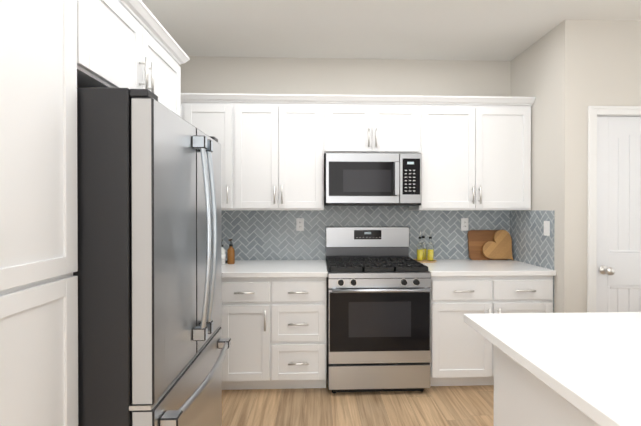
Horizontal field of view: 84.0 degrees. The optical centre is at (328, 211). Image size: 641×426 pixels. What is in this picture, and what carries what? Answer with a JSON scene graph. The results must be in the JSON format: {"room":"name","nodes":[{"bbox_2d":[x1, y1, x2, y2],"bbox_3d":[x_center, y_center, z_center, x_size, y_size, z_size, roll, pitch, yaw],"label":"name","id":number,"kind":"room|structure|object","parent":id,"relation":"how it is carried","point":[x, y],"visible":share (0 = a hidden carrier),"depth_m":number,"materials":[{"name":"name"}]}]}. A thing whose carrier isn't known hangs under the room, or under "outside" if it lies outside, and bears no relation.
{"room":"kitchen","nodes":[
{"label":"kitchen","id":0,"kind":"room"},
{"bbox_2d":[84,0,183,116],"bbox_3d":[-1.190,-0.725,1.673,0.627,0.442,0.930,0,0,-2],"label":"upper cabinet","id":1,"kind":"object","parent":0,"relation":"attached to","point":[125,46],"depth_m":1.57,"materials":[{"name":"white paint"}]},
{"bbox_2d":[179,56,510,195],"bbox_3d":[0.160,-0.027,3.350,3.685,2.770,0.120,0,0,-2],"label":"wall","id":2,"kind":"structure","parent":0,"point":[269,75],"depth_m":3.28,"materials":[{"name":"beige paint"}]},
{"bbox_2d":[181,93,192,124],"bbox_3d":[-1.337,-0.482,3.059,0.429,0.941,0.349,0,0,-2],"label":"upper cabinet","id":3,"kind":"object","parent":2,"relation":"attached to","point":[186,98],"depth_m":2.89,"materials":[{"name":"white paint"}]},
{"bbox_2d":[193,93,244,209],"bbox_3d":[-0.990,-0.482,3.071,0.542,0.941,0.349,0,0,-2],"label":"upper cabinet","id":4,"kind":"object","parent":2,"relation":"attached to","point":[221,116],"depth_m":2.90,"materials":[{"name":"white paint"}]},
{"bbox_2d":[245,94,324,209],"bbox_3d":[-0.452,-0.483,3.090,0.807,0.941,0.349,0,0,-2],"label":"upper cabinet","id":5,"kind":"object","parent":2,"relation":"attached to","point":[285,133],"depth_m":2.92,"materials":[{"name":"white paint"}]},
{"bbox_2d":[325,95,416,154],"bbox_3d":[0.349,-0.719,3.116,0.797,0.468,0.349,0,0,-2],"label":"upper cabinet","id":6,"kind":"object","parent":2,"relation":"attached to","point":[353,123],"depth_m":2.94,"materials":[{"name":"white paint"}]},
{"bbox_2d":[325,153,420,205],"bbox_3d":[0.356,-0.264,3.061,0.778,0.423,0.452,0,0,-2],"label":"over-the-range microwave","id":7,"kind":"object","parent":6,"relation":"attached to","point":[372,179],"visible":1,"depth_m":2.88,"materials":[{"name":"grey metal"}]},
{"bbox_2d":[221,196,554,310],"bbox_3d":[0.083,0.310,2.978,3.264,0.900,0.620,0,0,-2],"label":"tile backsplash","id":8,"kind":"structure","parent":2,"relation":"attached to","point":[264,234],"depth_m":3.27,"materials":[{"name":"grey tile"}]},
{"bbox_2d":[296,218,303,230],"bbox_3d":[-0.265,0.119,3.266,0.070,0.116,0.008,0,0,-2],"label":"electrical outlet","id":9,"kind":"object","parent":8,"relation":"attached to","point":[299,224],"visible":1,"depth_m":3.26,"materials":[{"name":"white plastic"}]},
{"bbox_2d":[461,218,467,230],"bbox_3d":[1.265,0.118,3.319,0.070,0.116,0.008,0,0,-2],"label":"electrical outlet","id":10,"kind":"object","parent":8,"relation":"attached to","point":[464,224],"visible":1,"depth_m":3.32,"materials":[{"name":"white plastic"}]},
{"bbox_2d":[544,221,549,235],"bbox_3d":[1.712,0.131,2.804,0.009,0.116,0.070,0,0,-2],"label":"rocker light switch","id":11,"kind":"object","parent":8,"relation":"attached to","point":[546,228],"visible":1,"depth_m":2.79,"materials":[{"name":"white plastic"}]},
{"bbox_2d":[409,96,535,209],"bbox_3d":[1.225,-0.483,3.148,0.955,0.941,0.349,0,0,-2],"label":"upper cabinet","id":12,"kind":"object","parent":2,"relation":"attached to","point":[475,151],"depth_m":2.98,"materials":[{"name":"white paint"}]},
{"bbox_2d":[222,364,493,425],"bbox_3d":[1.058,1.402,0.602,5.290,0.060,5.690,0,0,-2],"label":"floor","id":13,"kind":"structure","parent":0,"point":[473,405],"depth_m":2.48,"materials":[{"name":"brown wood"}]},
{"bbox_2d":[0,0,83,425],"bbox_3d":[-1.160,0.215,0.814,0.627,2.312,0.800,0,0,-2],"label":"tall cabinet","id":14,"kind":"object","parent":13,"relation":"on","point":[54,54],"depth_m":1.06,"materials":[{"name":"white paint"}]},
{"bbox_2d":[73,87,230,425],"bbox_3d":[-1.007,0.467,1.676,0.936,1.800,0.894,0,0,-2],"label":"fridge","id":15,"kind":"object","parent":13,"relation":"on","point":[153,345],"visible":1,"depth_m":1.24,"materials":[{"name":"grey metal"}]},
{"bbox_2d":[219,264,242,389],"bbox_3d":[-0.974,0.922,2.935,0.440,0.878,0.629,0,0,-2],"label":"base cabinet","id":16,"kind":"object","parent":13,"relation":"on","point":[227,269],"depth_m":2.63,"materials":[{"name":"white paint"}]},
{"bbox_2d":[221,239,225,264],"bbox_3d":[-0.906,0.340,3.000,0.063,0.209,0.072,0,0,-2],"label":"soap bottle","id":17,"kind":"object","parent":16,"relation":"on","point":[223,255],"visible":0.56,"depth_m":2.99,"materials":[{"name":"white plastic"}]},
{"bbox_2d":[227,239,234,263],"bbox_3d":[-0.837,0.339,3.038,0.062,0.209,0.071,0,0,-2],"label":"soap bottle","id":18,"kind":"object","parent":16,"relation":"on","point":[230,255],"visible":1,"depth_m":3.02,"materials":[{"name":"orange glass"}]},
{"bbox_2d":[231,264,278,389],"bbox_3d":[-0.663,0.922,2.946,0.439,0.878,0.629,0,0,-2],"label":"base cabinet","id":19,"kind":"object","parent":13,"relation":"on","point":[250,286],"depth_m":2.64,"materials":[{"name":"white paint"}]},
{"bbox_2d":[271,264,326,388],"bbox_3d":[-0.269,0.922,2.959,0.479,0.878,0.629,0,0,-2],"label":"base cabinet","id":20,"kind":"object","parent":13,"relation":"on","point":[273,325],"depth_m":2.65,"materials":[{"name":"white paint"}]},
{"bbox_2d":[326,227,430,392],"bbox_3d":[0.363,0.750,2.925,0.762,1.220,0.734,0,0,-2],"label":"gas range","id":21,"kind":"object","parent":13,"relation":"on","point":[378,307],"visible":0.98,"depth_m":2.62,"materials":[{"name":"grey metal"}]},
{"bbox_2d":[422,259,555,385],"bbox_3d":[1.227,0.902,2.991,0.964,0.915,0.668,0,0,-2],"label":"base cabinet","id":22,"kind":"object","parent":13,"relation":"on","point":[461,352],"visible":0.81,"depth_m":2.70,"materials":[{"name":"white paint"}]},
{"bbox_2d":[414,259,435,262],"bbox_3d":[0.856,0.437,3.181,0.200,0.012,0.200,0,0,-2],"label":"tray","id":23,"kind":"object","parent":22,"relation":"on","point":[427,261],"visible":0.6,"depth_m":3.10,"materials":[{"name":"brown wood"}]},
{"bbox_2d":[417,231,423,260],"bbox_3d":[0.809,0.303,3.165,0.060,0.264,0.060,0,0,-2],"label":"oil bottle","id":24,"kind":"object","parent":23,"relation":"on","point":[420,254],"visible":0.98,"depth_m":3.15,"materials":[{"name":"clear glass"}]},
{"bbox_2d":[420,233,426,259],"bbox_3d":[0.858,0.302,3.231,0.060,0.264,0.060,0,0,-2],"label":"oil bottle","id":25,"kind":"object","parent":23,"relation":"on","point":[425,251],"visible":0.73,"depth_m":3.21,"materials":[{"name":"clear glass"}]},
{"bbox_2d":[427,233,433,260],"bbox_3d":[0.903,0.303,3.168,0.060,0.264,0.060,0,0,-2],"label":"oil bottle","id":26,"kind":"object","parent":23,"relation":"on","point":[430,254],"visible":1,"depth_m":3.15,"materials":[{"name":"clear glass"}]},
{"bbox_2d":[467,230,507,259],"bbox_3d":[1.478,0.308,3.300,0.375,0.274,0.061,0,0,-2],"label":"rectangular cutting board","id":27,"kind":"object","parent":22,"relation":"on","point":[478,240],"visible":0.6,"depth_m":3.29,"materials":[{"name":"brown wood"}]},
{"bbox_2d":[482,230,513,260],"bbox_3d":[1.538,0.306,3.260,0.276,0.280,0.070,0,0,-2],"label":"cutting board","id":28,"kind":"object","parent":22,"relation":"on","point":[500,247],"visible":0.94,"depth_m":3.25,"materials":[{"name":"brown wood"}]},
{"bbox_2d":[494,348,595,425],"bbox_3d":[1.732,0.930,1.108,2.069,0.880,0.820,0,0,-2],"label":"kitchen island","id":29,"kind":"object","parent":13,"relation":"on","point":[520,399],"depth_m":1.27,"materials":[{"name":"white wood"}]},
{"bbox_2d":[464,312,640,425],"bbox_3d":[1.719,0.473,0.982,2.204,0.036,1.274,0,0,-2],"label":"island countertop","id":30,"kind":"structure","parent":29,"relation":"on","point":[591,360],"depth_m":1.15,"materials":[{"name":"white stone"}]},
{"bbox_2d":[141,0,640,60],"bbox_3d":[1.058,-1.428,0.587,5.290,0.060,5.690,0,0,-2],"label":"ceiling","id":31,"kind":"structure","parent":0,"point":[493,30],"depth_m":2.69,"materials":[{"name":"paint"}]},
{"bbox_2d":[511,19,640,312],"bbox_3d":[2.668,-0.025,3.011,1.905,2.770,0.730,0,0,-2],"label":"wall","id":32,"kind":"structure","parent":0,"point":[566,73],"depth_m":2.62,"materials":[{"name":"beige paint"}]},
{"bbox_2d":[587,106,640,311],"bbox_3d":[2.276,0.294,2.693,1.122,2.135,0.160,0,0,-2],"label":"door frame","id":33,"kind":"structure","parent":32,"relation":"attached to","point":[594,112],"depth_m":2.60,"materials":[{"name":"white paint"}]},
{"bbox_2d":[596,116,640,311],"bbox_3d":[2.369,0.322,2.629,0.806,2.056,0.120,0,0,-2],"label":"pantry door","id":34,"kind":"structure","parent":32,"relation":"in","point":[618,280],"depth_m":2.65,"materials":[{"name":"white paint"}]}
]}

